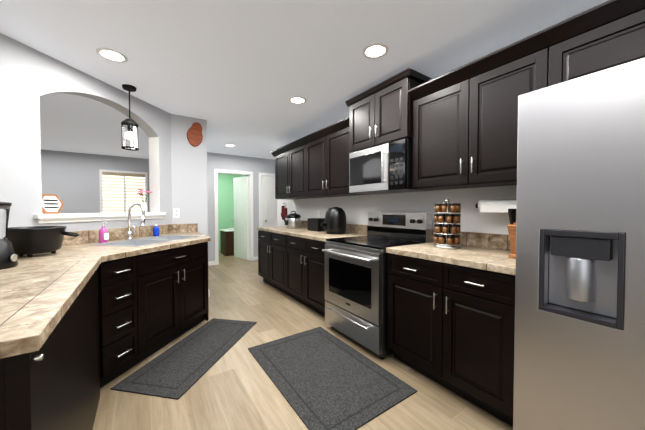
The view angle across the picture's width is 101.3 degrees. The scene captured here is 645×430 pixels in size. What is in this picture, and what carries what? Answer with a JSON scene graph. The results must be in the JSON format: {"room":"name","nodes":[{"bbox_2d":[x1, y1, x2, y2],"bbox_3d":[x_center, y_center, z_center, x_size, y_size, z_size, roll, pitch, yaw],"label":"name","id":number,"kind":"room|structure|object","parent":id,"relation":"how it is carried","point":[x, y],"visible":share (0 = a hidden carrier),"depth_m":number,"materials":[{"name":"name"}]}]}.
{"room":"kitchen","nodes":[
{"label":"kitchen","id":0,"kind":"room"},
{"bbox_2d":[0,33,171,231],"bbox_3d":[-2.496,-0.022,0.899,0.140,2.450,5.162,0,1,11],"label":"wall","id":1,"kind":"structure","parent":0,"point":[29,76],"depth_m":2.03,"materials":[{"name":"grey paint"}]},
{"bbox_2d":[34,97,165,223],"bbox_3d":[-2.163,-0.440,2.655,0.230,0.988,1.274,0,1,11],"label":"sill ledge","id":2,"kind":"object","parent":1,"relation":"attached to","point":[154,196],"visible":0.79,"depth_m":2.90,"materials":[{"name":"white"}]},
{"bbox_2d":[42,194,63,213],"bbox_3d":[-2.262,-0.091,2.196,0.041,0.166,0.190,0,1,11],"label":"sign","id":3,"kind":"object","parent":2,"relation":"on","point":[52,203],"visible":0.88,"depth_m":2.19,"materials":[{"name":"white wood"}]},
{"bbox_2d":[136,189,151,211],"bbox_3d":[-2.073,-0.164,3.080,0.158,0.269,0.208,-1,1,-34],"label":"flower vase","id":4,"kind":"object","parent":2,"relation":"on","point":[144,205],"visible":1,"depth_m":3.07,"materials":[{"name":"white"}]},
{"bbox_2d":[41,150,149,213],"bbox_3d":[-6.648,-0.108,4.924,6.930,2.450,0.120,-1,1,-34],"label":"wall","id":5,"kind":"structure","parent":0,"point":[70,180],"depth_m":5.75,"materials":[{"name":"grey paint"}]},
{"bbox_2d":[99,169,147,212],"bbox_3d":[-4.629,-0.435,6.191,0.940,1.190,0.049,-1,1,-34],"label":"window blinds","id":6,"kind":"object","parent":5,"relation":"attached to","point":[119,190],"visible":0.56,"depth_m":6.16,"materials":[{"name":"white plastic"}]},
{"bbox_2d":[171,114,207,235],"bbox_3d":[-2.426,-0.097,4.415,0.530,2.450,2.180,-1,1,-34],"label":"wall","id":7,"kind":"structure","parent":0,"point":[189,177],"depth_m":3.52,"materials":[{"name":"grey paint"}]},
{"bbox_2d":[173,208,178,217],"bbox_3d":[-1.904,-0.026,3.446,0.070,0.120,0.009,-1,1,-34],"label":"electrical outlet plate","id":8,"kind":"object","parent":7,"relation":"attached to","point":[175,212],"visible":1,"depth_m":3.44,"materials":[{"name":"white plastic"}]},
{"bbox_2d":[187,122,202,146],"bbox_3d":[-1.709,-1.083,3.546,0.200,0.340,0.023,-1,1,-34],"label":"artwork","id":9,"kind":"object","parent":7,"relation":"attached to","point":[194,135],"visible":1,"depth_m":3.54,"materials":[{"name":"brown wood"}]},
{"bbox_2d":[218,174,243,249],"bbox_3d":[-3.271,-0.170,7.833,1.860,2.450,0.120,-1,1,-34],"label":"wall","id":10,"kind":"structure","parent":0,"point":[225,200],"depth_m":7.99,"materials":[{"name":"green paint"}]},
{"bbox_2d":[207,152,274,260],"bbox_3d":[-1.616,-0.138,6.359,3.240,2.450,0.120,-1,1,-34],"label":"wall","id":11,"kind":"structure","parent":0,"point":[255,166],"depth_m":6.02,"materials":[{"name":"grey paint"}]},
{"bbox_2d":[208,261,214,265],"bbox_3d":[-2.575,1.055,5.646,0.535,0.095,0.017,-1,1,-34],"label":"baseboard","id":12,"kind":"structure","parent":11,"relation":"attached to","point":[210,263],"depth_m":5.75,"materials":[{"name":"white wood"}]},
{"bbox_2d":[231,176,248,259],"bbox_3d":[-2.047,0.071,6.501,0.236,2.010,0.695,-1,1,-34],"label":"bathroom door","id":13,"kind":"structure","parent":11,"relation":"in","point":[241,228],"depth_m":6.47,"materials":[{"name":"white wood"}]},
{"bbox_2d":[214,169,274,264],"bbox_3d":[-1.615,0.035,6.352,1.880,2.105,0.138,-1,1,-34],"label":"door frame","id":14,"kind":"structure","parent":11,"relation":"attached to","point":[250,203],"depth_m":6.22,"materials":[{"name":"white wood"}]},
{"bbox_2d":[262,176,276,226],"bbox_3d":[-1.130,0.065,6.537,0.730,2.020,0.132,-1,1,-34],"label":"pantry door","id":15,"kind":"structure","parent":11,"relation":"in","point":[269,209],"depth_m":6.44,"materials":[{"name":"white wood"}]},
{"bbox_2d":[93,250,512,429],"bbox_3d":[-2.267,1.212,1.875,11.000,0.060,13.500,-1,1,-34],"label":"floor","id":16,"kind":"structure","parent":0,"point":[234,387],"depth_m":1.76,"materials":[{"name":"brown wood"}]},
{"bbox_2d":[92,242,208,397],"bbox_3d":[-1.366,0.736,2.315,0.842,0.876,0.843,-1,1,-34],"label":"base cabinet","id":17,"kind":"object","parent":16,"relation":"on","point":[121,316],"depth_m":2.06,"materials":[{"name":"black wood"}]},
{"bbox_2d":[0,223,210,358],"bbox_3d":[-1.657,0.229,1.802,1.950,0.155,3.006,-1,1,-34],"label":"countertop","id":18,"kind":"structure","parent":17,"relation":"on","point":[39,293],"depth_m":1.19,"materials":[{"name":"stone"}]},
{"bbox_2d":[0,202,17,269],"bbox_3d":[-1.714,0.093,1.357,0.205,0.366,0.172,-1,1,-34],"label":"blender","id":19,"kind":"object","parent":18,"relation":"on","point":[8,257],"visible":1,"depth_m":1.37,"materials":[{"name":"black plastic"}]},
{"bbox_2d":[6,226,79,256],"bbox_3d":[-1.886,0.174,1.774,0.372,0.185,0.310,-1,1,-34],"label":"pot","id":20,"kind":"object","parent":18,"relation":"on","point":[29,241],"visible":0.92,"depth_m":1.68,"materials":[{"name":"black metal"}]},
{"bbox_2d":[99,222,108,242],"bbox_3d":[-1.984,0.157,2.399,0.073,0.193,0.073,-1,1,-34],"label":"soap bottle","id":21,"kind":"object","parent":18,"relation":"on","point":[103,235],"visible":1,"depth_m":2.38,"materials":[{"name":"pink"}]},
{"bbox_2d":[126,203,144,239],"bbox_3d":[-1.895,0.064,2.678,0.164,0.366,0.180,-1,1,-34],"label":"faucet","id":22,"kind":"object","parent":18,"relation":"on","point":[129,234],"visible":1,"depth_m":2.67,"materials":[{"name":"silver metal"}]},
{"bbox_2d":[91,235,202,246],"bbox_3d":[-1.661,0.322,2.633,0.496,0.154,0.886,0,1,11],"label":"sink basin","id":23,"kind":"object","parent":18,"relation":"in","point":[139,242],"visible":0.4,"depth_m":2.64,"materials":[{"name":"silver metal"}]},
{"bbox_2d":[153,224,158,235],"bbox_3d":[-1.894,0.173,3.012,0.060,0.135,0.060,-1,1,-34],"label":"soap bottle","id":24,"kind":"object","parent":18,"relation":"on","point":[156,230],"visible":1,"depth_m":2.99,"materials":[{"name":"blue plastic"}]},
{"bbox_2d":[110,318,256,399],"bbox_3d":[-1.073,1.168,2.322,0.520,0.009,1.175,0,1,11],"label":"area rug","id":25,"kind":"object","parent":16,"relation":"on","point":[178,370],"visible":1,"depth_m":2.11,"materials":[{"name":"grey carpet"}]},
{"bbox_2d":[219,223,233,255],"bbox_3d":[-2.414,0.643,7.287,0.670,0.848,0.615,-1,1,-34],"label":"bathroom vanity","id":26,"kind":"object","parent":16,"relation":"on","point":[227,241],"visible":0.52,"depth_m":6.97,"materials":[{"name":"brown wood"}]},
{"bbox_2d":[258,230,281,290],"bbox_3d":[-0.514,0.695,4.210,0.648,0.876,1.101,-1,1,-34],"label":"base cabinet","id":27,"kind":"object","parent":16,"relation":"on","point":[269,243],"depth_m":4.05,"materials":[{"name":"black wood"}]},
{"bbox_2d":[282,234,325,315],"bbox_3d":[0.037,0.712,3.401,0.648,0.876,1.101,-1,1,-34],"label":"base cabinet","id":28,"kind":"object","parent":16,"relation":"on","point":[303,259],"depth_m":3.20,"materials":[{"name":"black wood"}]},
{"bbox_2d":[257,220,515,274],"bbox_3d":[0.221,0.202,3.111,0.665,0.155,3.787,-1,1,-34],"label":"countertop","id":29,"kind":"structure","parent":28,"relation":"on","point":[487,252],"depth_m":2.01,"materials":[{"name":"stone"}]},
{"bbox_2d":[285,211,300,227],"bbox_3d":[-0.483,0.073,4.340,0.263,0.277,0.256,-1,1,-34],"label":"rice cooker","id":30,"kind":"object","parent":29,"relation":"on","point":[292,220],"visible":1,"depth_m":4.24,"materials":[{"name":"silver metal"}]},
{"bbox_2d":[308,218,324,231],"bbox_3d":[-0.065,0.135,3.770,0.170,0.178,0.295,-1,1,-34],"label":"toaster","id":31,"kind":"object","parent":29,"relation":"on","point":[313,224],"visible":0.71,"depth_m":3.68,"materials":[{"name":"black plastic"}]},
{"bbox_2d":[320,207,345,233],"bbox_3d":[0.130,0.066,3.305,0.350,0.336,0.270,-1,1,-34],"label":"air fryer","id":32,"kind":"object","parent":29,"relation":"on","point":[334,221],"visible":1,"depth_m":3.22,"materials":[{"name":"black plastic"}]},
{"bbox_2d":[433,199,460,248],"bbox_3d":[0.989,0.066,2.099,0.200,0.388,0.200,-1,1,-34],"label":"spice rack","id":33,"kind":"object","parent":29,"relation":"on","point":[449,238],"visible":1,"depth_m":2.04,"materials":[{"name":"silver metal"}]},
{"bbox_2d":[507,209,515,258],"bbox_3d":[1.253,0.115,1.650,0.231,0.309,0.110,-1,1,-34],"label":"knife block","id":34,"kind":"object","parent":29,"relation":"on","point":[511,225],"visible":0.31,"depth_m":1.64,"materials":[{"name":"brown wood"}]},
{"bbox_2d":[248,327,416,429],"bbox_3d":[-0.008,1.174,2.041,0.760,0.009,1.170,-1,1,-34],"label":"area rug","id":35,"kind":"object","parent":16,"relation":"on","point":[321,378],"visible":1,"depth_m":1.88,"materials":[{"name":"grey carpet"}]},
{"bbox_2d":[322,212,431,358],"bbox_3d":[0.496,0.573,2.572,0.764,1.190,0.756,-1,1,-34],"label":"range","id":36,"kind":"object","parent":16,"relation":"on","point":[356,273],"visible":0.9,"depth_m":2.39,"materials":[{"name":"silver metal"}]},
{"bbox_2d":[387,253,429,377],"bbox_3d":[0.935,0.740,2.085,0.648,0.876,0.536,-1,1,-34],"label":"base cabinet","id":37,"kind":"object","parent":16,"relation":"on","point":[408,278],"depth_m":1.95,"materials":[{"name":"black wood"}]},
{"bbox_2d":[430,261,514,426],"bbox_3d":[1.153,0.747,1.766,0.648,0.876,0.481,-1,1,-34],"label":"base cabinet","id":38,"kind":"object","parent":16,"relation":"on","point":[451,327],"depth_m":1.57,"materials":[{"name":"black wood"}]},
{"bbox_2d":[513,58,644,429],"bbox_3d":[1.483,0.327,1.059,0.883,1.745,0.910,-1,1,-34],"label":"fridge","id":39,"kind":"object","parent":16,"relation":"on","point":[579,349],"visible":1,"depth_m":1.01,"materials":[{"name":"silver metal"}]},
{"bbox_2d":[0,0,605,159],"bbox_3d":[-2.267,-1.307,1.821,11.000,0.080,13.500,-1,1,-34],"label":"ceiling","id":40,"kind":"structure","parent":0,"point":[238,74],"depth_m":2.04,"materials":[{"name":"white paint"}]},
{"bbox_2d":[96,48,127,62],"bbox_3d":[-1.674,-1.269,2.106,0.200,0.005,0.200,-1,1,-34],"label":"recessed light","id":41,"kind":"object","parent":40,"relation":"in","point":[111,54],"visible":1,"depth_m":2.10,"materials":[{"name":"white"}]},
{"bbox_2d":[121,84,138,150],"bbox_3d":[-1.938,-0.974,2.659,0.144,0.619,0.144,-1,1,-34],"label":"pendant light","id":42,"kind":"object","parent":40,"relation":"hanging from","point":[129,130],"visible":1,"depth_m":2.62,"materials":[{"name":"black"}]},
{"bbox_2d":[289,96,305,103],"bbox_3d":[-0.280,-1.288,2.972,0.200,0.005,0.200,-1,1,-34],"label":"recessed light","id":43,"kind":"object","parent":40,"relation":"in","point":[298,100],"visible":1,"depth_m":2.97,"materials":[{"name":"white"}]},
{"bbox_2d":[362,43,388,58],"bbox_3d":[0.410,-1.268,2.051,0.200,0.005,0.200,-1,1,-34],"label":"recessed light","id":44,"kind":"object","parent":40,"relation":"in","point":[374,50],"visible":1,"depth_m":2.04,"materials":[{"name":"white"}]},
{"bbox_2d":[277,0,608,234],"bbox_3d":[1.498,-0.044,1.936,0.120,2.450,8.400,-1,1,-34],"label":"wall","id":45,"kind":"structure","parent":0,"point":[358,208],"depth_m":2.60,"materials":[{"name":"white paint"}]},
{"bbox_2d":[275,145,286,198],"bbox_3d":[-0.509,-0.685,4.447,0.347,0.826,0.611,-1,1,-34],"label":"upper cabinet","id":46,"kind":"object","parent":45,"relation":"attached to","point":[280,153],"depth_m":4.40,"materials":[{"name":"black wood"}]},
{"bbox_2d":[281,203,286,221],"bbox_3d":[-0.745,-0.046,5.081,0.037,0.360,0.234,-1,1,-34],"label":"mitt","id":47,"kind":"object","parent":45,"relation":"hanging from","point":[283,212],"visible":0.98,"depth_m":5.07,"materials":[{"name":"red fabric"}]},
{"bbox_2d":[287,140,302,199],"bbox_3d":[-0.230,-0.676,4.038,0.347,0.826,0.621,-1,1,-34],"label":"upper cabinet","id":48,"kind":"object","parent":45,"relation":"attached to","point":[294,151],"depth_m":4.00,"materials":[{"name":"black wood"}]},
{"bbox_2d":[303,120,370,198],"bbox_3d":[0.175,-0.664,3.444,0.347,0.826,1.060,-1,1,-34],"label":"upper cabinet","id":49,"kind":"object","parent":45,"relation":"attached to","point":[325,158],"depth_m":3.31,"materials":[{"name":"black wood"}]},
{"bbox_2d":[347,68,430,155],"bbox_3d":[0.671,-0.950,2.662,0.402,0.560,0.765,-1,1,-34],"label":"upper cabinet","id":50,"kind":"object","parent":45,"relation":"attached to","point":[380,115],"depth_m":2.46,"materials":[{"name":"black wood"}]},
{"bbox_2d":[349,139,433,193],"bbox_3d":[0.645,-0.447,2.655,0.461,0.431,0.740,-1,1,-34],"label":"microwave","id":51,"kind":"object","parent":50,"relation":"attached to","point":[384,169],"visible":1,"depth_m":2.45,"materials":[{"name":"silver metal"}]},
{"bbox_2d":[411,32,542,189],"bbox_3d":[1.170,-0.633,1.986,0.347,0.826,0.914,-1,1,-34],"label":"upper cabinet","id":52,"kind":"object","parent":45,"relation":"attached to","point":[458,126],"depth_m":1.84,"materials":[{"name":"black wood"}]},
{"bbox_2d":[475,199,516,212],"bbox_3d":[1.312,-0.065,1.929,0.139,0.093,0.340,-1,1,-34],"label":"paper towel holder","id":53,"kind":"object","parent":45,"relation":"attached to","point":[503,206],"visible":0.56,"depth_m":1.90,"materials":[{"name":"white paper"}]},
{"bbox_2d":[543,0,644,87],"bbox_3d":[1.692,-0.837,1.216,0.347,0.385,0.940,-1,1,-34],"label":"upper cabinet","id":54,"kind":"object","parent":45,"relation":"attached to","point":[610,35],"depth_m":1.34,"materials":[{"name":"black wood"}]}
]}

